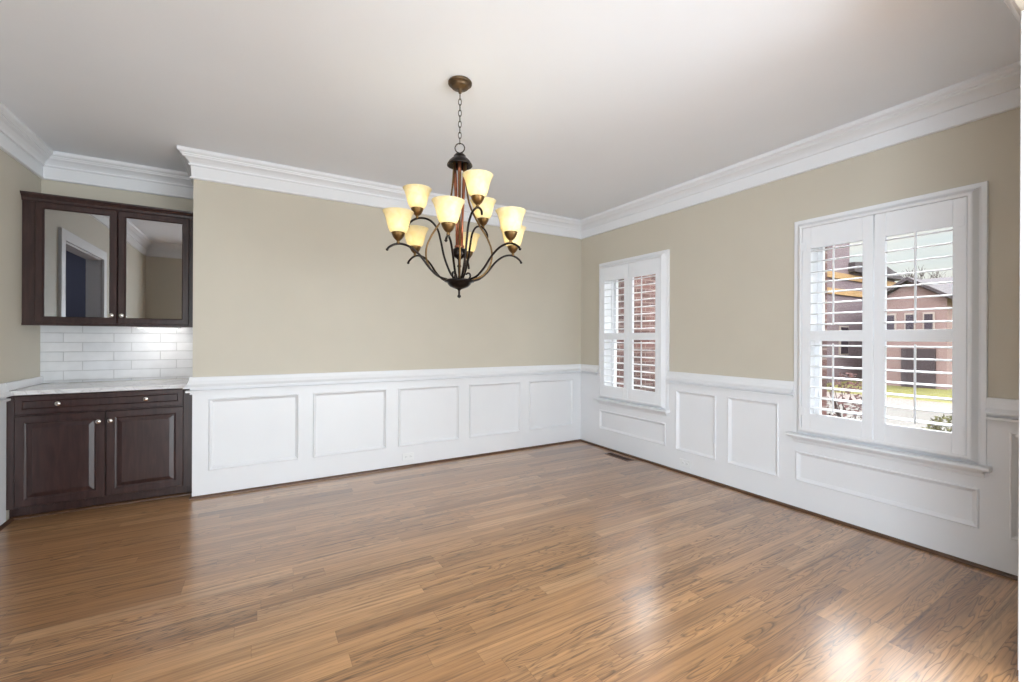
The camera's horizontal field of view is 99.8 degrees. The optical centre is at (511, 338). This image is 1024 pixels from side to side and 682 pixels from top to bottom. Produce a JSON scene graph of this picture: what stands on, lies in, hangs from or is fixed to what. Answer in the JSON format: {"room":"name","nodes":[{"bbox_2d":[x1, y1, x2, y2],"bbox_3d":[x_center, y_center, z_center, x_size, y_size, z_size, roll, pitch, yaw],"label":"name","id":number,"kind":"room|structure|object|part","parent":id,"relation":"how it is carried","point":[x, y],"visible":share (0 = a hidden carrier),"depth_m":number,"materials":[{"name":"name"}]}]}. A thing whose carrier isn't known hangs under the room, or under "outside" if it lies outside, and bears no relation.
{"room":"dining room","nodes":[
{"label":"dining room","id":0,"kind":"room"},
{"bbox_2d":[0,149,40,520],"bbox_3d":[-2.620,-0.104,1.427,0.120,2.725,4.530,0,0,-31],"label":"wall","id":1,"kind":"structure","parent":0,"point":[19,344],"depth_m":3.01,"materials":[{"name":"beige paint"}]},
{"bbox_2d":[0,402,5,524],"bbox_3d":[-3.314,0.793,2.721,0.014,0.925,0.440,0,0,-31],"label":"trim","id":2,"kind":"structure","parent":1,"relation":"attached to","point":[2,406],"depth_m":2.87,"materials":[{"name":"white paint"}]},
{"bbox_2d":[0,383,13,404],"bbox_3d":[-3.289,0.369,2.723,0.056,0.136,0.420,0,0,-31],"label":"trim","id":3,"kind":"structure","parent":1,"relation":"attached to","point":[4,392],"depth_m":2.85,"materials":[{"name":"white paint"}]},
{"bbox_2d":[41,179,192,383],"bbox_3d":[-3.382,-0.107,3.725,1.155,2.725,0.200,0,0,-31],"label":"wall niche","id":4,"kind":"object","parent":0,"point":[47,186],"depth_m":3.63,"materials":[{"name":"beige paint"}]},
{"bbox_2d":[20,190,192,327],"bbox_3d":[-3.180,-0.579,3.506,1.031,0.966,0.378,0,0,-31],"label":"upper cabinet","id":5,"kind":"object","parent":4,"relation":"attached to","point":[86,262],"visible":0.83,"depth_m":3.34,"materials":[{"name":"brown wood"}]},
{"bbox_3d":[-3.291,-0.559,3.265,0.453,0.886,0.020,0,0,-31],"label":"door","id":6,"kind":"part","parent":5,"relation":"part of","materials":[{"name":"brown wood"}]},
{"bbox_3d":[-3.293,-0.559,3.269,0.369,0.802,0.004,0,0,-31],"label":"glass pane","id":7,"kind":"part","parent":5,"relation":"part of","materials":[{"name":"clear glass"}]},
{"bbox_3d":[-3.098,-1.031,3.370,1.031,0.060,0.036,0,0,-31],"label":"cornice","id":8,"kind":"part","parent":5,"relation":"part of","materials":[{"name":"brown wood"}]},
{"bbox_3d":[-3.114,-0.102,3.390,1.031,0.014,0.018,0,0,-31],"label":"light rail","id":9,"kind":"part","parent":5,"relation":"part of","materials":[{"name":"brown wood"}]},
{"bbox_3d":[-2.900,-0.557,3.498,0.448,0.886,0.020,0,0,-31],"label":"door","id":10,"kind":"part","parent":5,"relation":"part of","materials":[{"name":"brown wood"}]},
{"bbox_3d":[-2.902,-0.557,3.501,0.364,0.802,0.004,0,0,-31],"label":"glass pane","id":11,"kind":"part","parent":5,"relation":"part of","materials":[{"name":"clear glass"}]},
{"bbox_2d":[134,327,180,328],"bbox_3d":[-2.974,-0.097,3.619,0.300,0.020,0.060,0,0,-31],"label":"light","id":12,"kind":"object","parent":5,"relation":"attached to","point":[134,327],"visible":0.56,"depth_m":3.60,"materials":[{"name":"plastic"}]},
{"bbox_2d":[40,325,192,382],"bbox_3d":[-3.278,0.120,3.665,1.033,0.473,0.010,0,0,-31],"label":"backsplash","id":13,"kind":"structure","parent":4,"relation":"attached to","point":[68,354],"depth_m":3.62,"materials":[{"name":"white tile"}]},
{"bbox_2d":[193,179,581,376],"bbox_3d":[-0.949,-0.097,4.803,4.130,2.725,0.830,0,0,-31],"label":"wall","id":14,"kind":"structure","parent":0,"point":[283,283],"depth_m":4.01,"materials":[{"name":"beige paint"}]},
{"bbox_2d":[192,375,580,496],"bbox_3d":[-0.821,0.804,4.385,3.930,0.925,0.024,0,0,-31],"label":"wainscoting","id":15,"kind":"structure","parent":14,"relation":"attached to","point":[241,440],"depth_m":4.05,"materials":[{"name":"white paint"}]},
{"bbox_2d":[183,364,598,394],"bbox_3d":[-0.769,0.380,4.245,3.986,0.136,0.377,0,0,-31],"label":"trim","id":16,"kind":"structure","parent":14,"relation":"attached to","point":[245,383],"depth_m":4.04,"materials":[{"name":"white paint"}]},
{"bbox_2d":[402,452,413,460],"bbox_3d":[-1.026,1.166,4.257,0.116,0.072,0.008,0,0,-31],"label":"wall outlet","id":17,"kind":"object","parent":14,"relation":"attached to","point":[405,456],"visible":1,"depth_m":4.25,"materials":[{"name":"plastic"}]},
{"bbox_2d":[0,439,1017,580],"bbox_3d":[-0.342,1.259,2.559,4.937,0.019,3.915,0,0,-31],"label":"baseboard","id":18,"kind":"structure","parent":14,"relation":"attached to","point":[992,570],"depth_m":3.38,"materials":[{"name":"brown wood"}]},
{"bbox_2d":[0,0,1020,239],"bbox_3d":[-0.458,-1.351,2.775,4.965,0.211,4.415,0,0,-31],"label":"trim","id":19,"kind":"structure","parent":14,"relation":"attached to","point":[997,91],"depth_m":3.47,"materials":[{"name":"white paint"}]},
{"bbox_2d":[0,441,1018,681],"bbox_3d":[-0.192,1.329,0.314,7.000,0.120,9.130,0,0,-31],"label":"floor","id":20,"kind":"structure","parent":0,"point":[573,561],"depth_m":2.19,"materials":[{"name":"brown wood"}]},
{"bbox_2d":[6,388,191,518],"bbox_3d":[-3.120,0.824,3.394,1.031,0.866,0.602,0,0,-31],"label":"base cabinet","id":21,"kind":"object","parent":20,"relation":"on","point":[64,451],"visible":0.89,"depth_m":3.14,"materials":[{"name":"brown wood"}]},
{"bbox_3d":[-3.188,0.843,3.051,0.461,0.622,0.020,0,0,-31],"label":"door","id":22,"kind":"part","parent":21,"relation":"part of","materials":[{"name":"brown wood"}]},
{"bbox_3d":[-2.990,0.459,3.168,0.920,0.127,0.020,0,0,-31],"label":"drawer","id":23,"kind":"part","parent":21,"relation":"part of","materials":[{"name":"brown wood"}]},
{"bbox_2d":[10,379,188,395],"bbox_3d":[-3.127,0.374,3.409,1.033,0.030,0.582,0,0,-31],"label":"countertop","id":24,"kind":"structure","parent":21,"relation":"on","point":[78,387],"depth_m":3.26,"materials":[{"name":"white stone"}]},
{"bbox_2d":[6,376,42,390],"bbox_3d":[-3.564,0.327,3.152,0.019,0.057,0.578,0,0,-31],"label":"side splash","id":25,"kind":"object","parent":24,"relation":"on","point":[13,385],"visible":0.83,"depth_m":3.13,"materials":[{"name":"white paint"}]},
{"bbox_3d":[-2.790,0.845,3.287,0.453,0.622,0.020,0,0,-31],"label":"door","id":26,"kind":"part","parent":21,"relation":"part of","materials":[{"name":"brown wood"}]},
{"bbox_2d":[605,452,632,460],"bbox_3d":[1.153,1.273,4.642,0.100,0.004,0.340,0,0,-31],"label":"floor vent","id":27,"kind":"object","parent":20,"relation":"in","point":[611,453],"visible":1,"depth_m":4.64,"materials":[{"name":"brown wood"}]},
{"bbox_2d":[0,0,1019,219],"bbox_3d":[-0.094,-1.555,0.365,7.400,0.200,9.330,0,0,-31],"label":"ceiling","id":28,"kind":"structure","parent":0,"point":[575,109],"depth_m":2.40,"materials":[{"name":"paint"}]},
{"bbox_2d":[382,75,525,297],"bbox_3d":[-0.298,-0.843,2.447,0.851,1.227,0.775,0,0,-31],"label":"chandelier","id":29,"kind":"object","parent":28,"relation":"hanging from","point":[449,209],"visible":1,"depth_m":2.39,"materials":[{"name":"brown metal"}]},
{"bbox_3d":[-0.603,-0.617,2.285,0.162,0.112,0.162,0,0,-31],"label":"lamp shade","id":30,"kind":"part","parent":29,"relation":"part of","materials":[{"name":"beige glass"}]},
{"bbox_3d":[-0.591,-0.617,2.630,0.162,0.112,0.162,0,0,-31],"label":"lamp shade","id":31,"kind":"part","parent":29,"relation":"part of","materials":[{"name":"beige glass"}]},
{"bbox_3d":[-0.494,-0.418,2.344,0.380,0.185,0.018,0,0,-28],"label":"arm","id":32,"kind":"part","parent":29,"relation":"part of","materials":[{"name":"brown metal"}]},
{"bbox_3d":[-0.538,-0.794,2.447,0.162,0.112,0.162,0,0,-31],"label":"lamp shade","id":33,"kind":"part","parent":29,"relation":"part of","materials":[{"name":"beige glass"}]},
{"bbox_3d":[-0.486,-0.418,2.563,0.380,0.185,0.018,0,0,32],"label":"arm","id":34,"kind":"part","parent":29,"relation":"part of","materials":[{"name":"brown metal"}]},
{"bbox_3d":[-0.455,-0.511,2.447,0.280,0.359,0.012,0,0,0],"label":"arm","id":35,"kind":"part","parent":29,"relation":"part of","materials":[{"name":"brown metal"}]},
{"bbox_3d":[-0.405,-0.674,2.432,0.166,0.691,0.010,0,0,-8],"label":"cage rod","id":36,"kind":"part","parent":29,"relation":"part of","materials":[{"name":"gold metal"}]},
{"bbox_3d":[-0.311,-0.615,2.102,0.162,0.112,0.162,0,0,-31],"label":"lamp shade","id":37,"kind":"part","parent":29,"relation":"part of","materials":[{"name":"beige glass"}]},
{"bbox_3d":[-0.307,-0.417,2.227,0.018,0.185,0.380,0,0,2],"label":"arm","id":38,"kind":"part","parent":29,"relation":"part of","materials":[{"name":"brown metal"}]},
{"bbox_3d":[-0.324,-0.768,2.459,0.035,0.473,0.019,0,0,25],"label":"column rod","id":39,"kind":"part","parent":29,"relation":"part of","materials":[{"name":"orange metal"}]},
{"bbox_3d":[-0.295,-0.768,2.419,0.020,0.473,0.035,0,0,-5],"label":"column rod","id":40,"kind":"part","parent":29,"relation":"part of","materials":[{"name":"orange metal"}]},
{"bbox_3d":[-0.283,-0.674,2.340,0.010,0.691,0.166,0,0,-8],"label":"cage rod","id":41,"kind":"part","parent":29,"relation":"part of","materials":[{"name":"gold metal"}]},
{"bbox_3d":[-0.296,-1.248,2.447,0.016,0.296,0.016,0,0,-45],"label":"chain","id":42,"kind":"part","parent":29,"relation":"part of","materials":[{"name":"metal"}]},
{"bbox_3d":[-0.275,-0.768,2.464,0.034,0.473,0.020,0,0,-31],"label":"column rod","id":43,"kind":"part","parent":29,"relation":"part of","materials":[{"name":"orange metal"}]},
{"bbox_3d":[-0.287,-0.615,2.792,0.162,0.112,0.162,0,0,-31],"label":"lamp shade","id":44,"kind":"part","parent":29,"relation":"part of","materials":[{"name":"beige glass"}]},
{"bbox_3d":[-0.221,-0.510,2.312,0.016,0.359,0.280,0,0,-31],"label":"arm","id":45,"kind":"part","parent":29,"relation":"part of","materials":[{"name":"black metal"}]},
{"bbox_3d":[-0.221,-0.510,2.582,0.246,0.359,0.144,0,0,-31],"label":"arm","id":46,"kind":"part","parent":29,"relation":"part of","materials":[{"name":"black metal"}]},
{"bbox_3d":[-0.178,-0.793,2.239,0.162,0.112,0.162,0,0,-31],"label":"lamp shade","id":47,"kind":"part","parent":29,"relation":"part of","materials":[{"name":"beige glass"}]},
{"bbox_3d":[-0.191,-0.673,2.462,0.166,0.691,0.010,0,0,-8],"label":"cage rod","id":48,"kind":"part","parent":29,"relation":"part of","materials":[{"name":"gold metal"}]},
{"bbox_3d":[-0.178,-0.793,2.655,0.162,0.112,0.162,0,0,-31],"label":"lamp shade","id":49,"kind":"part","parent":29,"relation":"part of","materials":[{"name":"beige glass"}]},
{"bbox_3d":[-0.113,-0.416,2.330,0.380,0.185,0.018,0,0,32],"label":"arm","id":50,"kind":"part","parent":29,"relation":"part of","materials":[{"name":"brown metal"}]},
{"bbox_3d":[-0.105,-0.416,2.550,0.380,0.185,0.018,0,0,-28],"label":"arm","id":51,"kind":"part","parent":29,"relation":"part of","materials":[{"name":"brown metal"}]},
{"bbox_3d":[-0.006,-0.614,2.264,0.162,0.112,0.162,0,0,-31],"label":"lamp shade","id":52,"kind":"part","parent":29,"relation":"part of","materials":[{"name":"beige glass"}]},
{"bbox_3d":[0.006,-0.614,2.609,0.162,0.112,0.162,0,0,-31],"label":"lamp shade","id":53,"kind":"part","parent":29,"relation":"part of","materials":[{"name":"beige glass"}]},
{"bbox_2d":[617,247,826,414],"bbox_3d":[3.042,0.171,2.231,0.130,3.825,9.330,0,0,-31],"label":"wall","id":54,"kind":"structure","parent":0,"point":[620,284],"depth_m":5.15,"materials":[{"name":"red brick"}]},
{"bbox_2d":[581,108,1019,399],"bbox_3d":[1.943,-0.084,3.770,0.190,2.725,3.900,0,0,-31],"label":"wall","id":55,"kind":"structure","parent":0,"point":[732,256],"depth_m":3.37,"materials":[{"name":"beige paint"}]},
{"bbox_2d":[593,249,669,416],"bbox_3d":[1.340,-0.055,4.700,0.268,1.649,1.045,0,0,-31],"label":"window","id":56,"kind":"structure","parent":55,"relation":"in","point":[661,409],"depth_m":4.45,"materials":[{"name":"white paint"}]},
{"bbox_3d":[1.416,-0.065,4.742,0.075,1.484,0.826,0,0,-31],"label":"sash","id":57,"kind":"part","parent":56,"relation":"part of","materials":[{"name":"white paint"}]},
{"bbox_2d":[600,257,659,403],"bbox_3d":[1.257,-0.076,4.649,0.109,1.463,0.856,0,0,-34],"label":"plantation shutter","id":58,"kind":"object","parent":56,"relation":"attached to","point":[627,272],"visible":1,"depth_m":4.62,"materials":[{"name":"paint"}]},
{"bbox_3d":[1.114,0.268,4.813,0.011,0.478,0.011,0,0,-31],"label":"tilt rod","id":59,"kind":"part","parent":58,"relation":"part of","materials":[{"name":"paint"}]},
{"bbox_3d":[1.117,-0.374,4.813,0.011,0.553,0.011,0,0,-31],"label":"tilt rod","id":60,"kind":"part","parent":58,"relation":"part of","materials":[{"name":"paint"}]},
{"bbox_3d":[1.152,-0.076,4.835,0.028,1.463,0.423,0,0,-31],"label":"shutter panel","id":61,"kind":"part","parent":58,"relation":"part of","materials":[{"name":"paint"}]},
{"bbox_3d":[1.333,0.269,4.444,0.011,0.478,0.011,0,0,-31],"label":"tilt rod","id":62,"kind":"part","parent":58,"relation":"part of","materials":[{"name":"paint"}]},
{"bbox_3d":[1.336,-0.373,4.444,0.011,0.553,0.011,0,0,-31],"label":"tilt rod","id":63,"kind":"part","parent":58,"relation":"part of","materials":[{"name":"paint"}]},
{"bbox_3d":[1.371,-0.076,4.466,0.028,1.463,0.423,0,0,-31],"label":"shutter panel","id":64,"kind":"part","parent":58,"relation":"part of","materials":[{"name":"paint"}]},
{"bbox_3d":[1.257,0.712,4.652,0.083,0.026,1.045,0,0,-31],"label":"sill","id":65,"kind":"part","parent":56,"relation":"part of","materials":[{"name":"white paint"}]},
{"bbox_2d":[665,371,793,399],"bbox_3d":[1.819,0.391,3.734,0.056,0.136,1.152,0,0,-31],"label":"trim","id":66,"kind":"structure","parent":55,"relation":"attached to","point":[743,385],"depth_m":3.63,"materials":[{"name":"white paint"}]},
{"bbox_2d":[581,375,1018,575],"bbox_3d":[1.818,0.815,3.765,0.024,0.925,3.785,0,0,-31],"label":"wainscoting","id":67,"kind":"structure","parent":55,"relation":"attached to","point":[737,440],"depth_m":3.10,"materials":[{"name":"white paint"}]},
{"bbox_2d":[785,181,991,477],"bbox_3d":[2.436,-0.050,2.853,0.268,1.649,1.045,0,0,-31],"label":"window","id":68,"kind":"structure","parent":55,"relation":"in","point":[974,463],"depth_m":2.51,"materials":[{"name":"white paint"}]},
{"bbox_3d":[2.512,-0.060,2.895,0.075,1.484,0.826,0,0,-31],"label":"sash","id":69,"kind":"part","parent":68,"relation":"part of","materials":[{"name":"white paint"}]},
{"bbox_2d":[801,197,966,454],"bbox_3d":[2.353,-0.071,2.803,0.109,1.463,0.856,0,0,-34],"label":"plantation shutter","id":70,"kind":"object","parent":68,"relation":"attached to","point":[874,231],"visible":1,"depth_m":2.75,"materials":[{"name":"paint"}]},
{"bbox_3d":[2.210,0.273,2.966,0.011,0.478,0.011,0,0,-31],"label":"tilt rod","id":71,"kind":"part","parent":70,"relation":"part of","materials":[{"name":"paint"}]},
{"bbox_3d":[2.213,-0.369,2.966,0.011,0.553,0.011,0,0,-31],"label":"tilt rod","id":72,"kind":"part","parent":70,"relation":"part of","materials":[{"name":"paint"}]},
{"bbox_3d":[2.248,-0.072,2.988,0.028,1.463,0.423,0,0,-31],"label":"shutter panel","id":73,"kind":"part","parent":70,"relation":"part of","materials":[{"name":"paint"}]},
{"bbox_3d":[2.429,0.273,2.597,0.011,0.478,0.011,0,0,-31],"label":"tilt rod","id":74,"kind":"part","parent":70,"relation":"part of","materials":[{"name":"paint"}]},
{"bbox_3d":[2.432,-0.368,2.597,0.011,0.553,0.011,0,0,-31],"label":"tilt rod","id":75,"kind":"part","parent":70,"relation":"part of","materials":[{"name":"paint"}]},
{"bbox_3d":[2.467,-0.071,2.619,0.028,1.463,0.423,0,0,-31],"label":"shutter panel","id":76,"kind":"part","parent":70,"relation":"part of","materials":[{"name":"paint"}]},
{"bbox_3d":[2.353,0.717,2.806,0.083,0.026,1.045,0,0,-31],"label":"sill","id":77,"kind":"part","parent":68,"relation":"part of","materials":[{"name":"white paint"}]},
{"bbox_2d":[1014,0,1023,10],"bbox_3d":[0.693,-0.089,0.827,4.965,2.725,0.115,0,0,-31],"label":"wall","id":78,"kind":"structure","parent":0,"point":[1020,3],"depth_m":1.57,"materials":[{"name":"beige paint"}]},
{"bbox_2d":[985,397,1018,437],"bbox_3d":[2.381,0.393,2.068,0.790,0.136,0.294,0,0,-31],"label":"trim","id":79,"kind":"structure","parent":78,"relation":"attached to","point":[998,410],"depth_m":2.33,"materials":[{"name":"white paint"}]},
{"bbox_2d":[1018,10,1023,681],"bbox_3d":[0.516,0.020,0.732,3.635,2.505,0.131,0,0,-31],"label":"trim","id":80,"kind":"structure","parent":78,"relation":"attached to","point":[1021,212],"depth_m":1.60,"materials":[{"name":"white paint"}]},
{"label":"outside","id":81,"kind":"structure","parent":0,"visible":0},
{"bbox_2d":[827,392,951,410],"bbox_3d":[6.351,1.967,21.219,1.800,0.260,90.000,0,0,-31],"label":"kerb","id":82,"kind":"object","parent":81,"point":[892,401],"depth_m":12.52,"materials":[{"name":"concrete"}]},
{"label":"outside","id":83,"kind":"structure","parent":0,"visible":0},
{"bbox_2d":[827,381,951,402],"bbox_3d":[34.126,2.102,37.706,62.800,0.230,150.000,0,0,-31],"label":"lawn","id":84,"kind":"structure","parent":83,"point":[890,389],"depth_m":15.23,"materials":[{"name":"green plant"}]},
{"bbox_2d":[827,243,903,382],"bbox_3d":[15.500,-1.313,20.768,8.950,6.500,2.500,0,0,-31],"label":"house","id":85,"kind":"structure","parent":84,"relation":"on","point":[840,252],"depth_m":19.20,"materials":[{"name":"brick"}]},
{"bbox_3d":[14.726,0.083,19.074,0.660,1.160,0.030,0,0,-31],"label":"pane","id":86,"kind":"part","parent":85,"relation":"part of","materials":[{"name":"clear glass"}]},
{"bbox_2d":[887,277,952,389],"bbox_3d":[19.537,-0.421,19.300,9.500,4.750,2.750,0,0,-31],"label":"house","id":87,"kind":"structure","parent":84,"relation":"on","point":[947,288],"depth_m":16.78,"materials":[{"name":"pink"}]},
{"bbox_3d":[15.362,-0.614,17.490,0.030,0.660,0.240,0,0,-31],"label":"pane","id":88,"kind":"part","parent":87,"relation":"part of","materials":[{"name":"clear glass"}]},
{"bbox_3d":[15.668,-0.613,16.974,0.030,0.660,0.240,0,0,-31],"label":"pane","id":89,"kind":"part","parent":87,"relation":"part of","materials":[{"name":"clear glass"}]},
{"bbox_3d":[15.801,1.148,16.767,0.100,1.520,1.000,0,0,-31],"label":"garage door","id":90,"kind":"part","parent":87,"relation":"part of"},
{"bbox_3d":[15.949,-0.611,16.501,0.030,0.660,0.240,0,0,-31],"label":"pane","id":91,"kind":"part","parent":87,"relation":"part of","materials":[{"name":"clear glass"}]},
{"bbox_2d":[896,267,946,281],"bbox_3d":[24.243,-1.193,24.471,5.555,6.346,4.178,0,0,23],"label":"bare tree","id":92,"kind":"object","parent":84,"relation":"on","point":[936,274],"visible":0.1,"depth_m":24.96,"materials":[{"name":"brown plant"}]},
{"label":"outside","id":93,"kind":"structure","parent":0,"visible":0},
{"bbox_2d":[827,401,951,431],"bbox_3d":[0.599,1.973,17.804,11.580,0.200,90.000,0,0,-31],"label":"ground","id":94,"kind":"structure","parent":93,"point":[890,411],"depth_m":10.72,"materials":[{"name":"pale concrete"},{"name":"shrub foliage"},{"name":"grass"}]},
{"bbox_2d":[634,274,655,391],"bbox_3d":[2.211,0.380,7.273,3.570,3.400,0.250,0,0,-31],"label":"brick wall","id":95,"kind":"structure","parent":94,"relation":"on","point":[648,324],"depth_m":7.12,"materials":[{"name":"red brick"}]},
{"bbox_2d":[827,372,861,419],"bbox_3d":[6.222,1.257,8.031,0.861,1.286,0.841,0,0,-31],"label":"bush","id":96,"kind":"object","parent":94,"relation":"on","point":[836,406],"visible":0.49,"depth_m":7.97,"materials":[{"name":"green plant"}]},
{"bbox_2d":[922,414,951,431],"bbox_3d":[7.981,1.647,7.913,0.644,0.524,0.632,0,0,-31],"label":"bush","id":97,"kind":"object","parent":94,"relation":"on","point":[934,427],"visible":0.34,"depth_m":7.96,"materials":[{"name":"green plant"}]}
]}

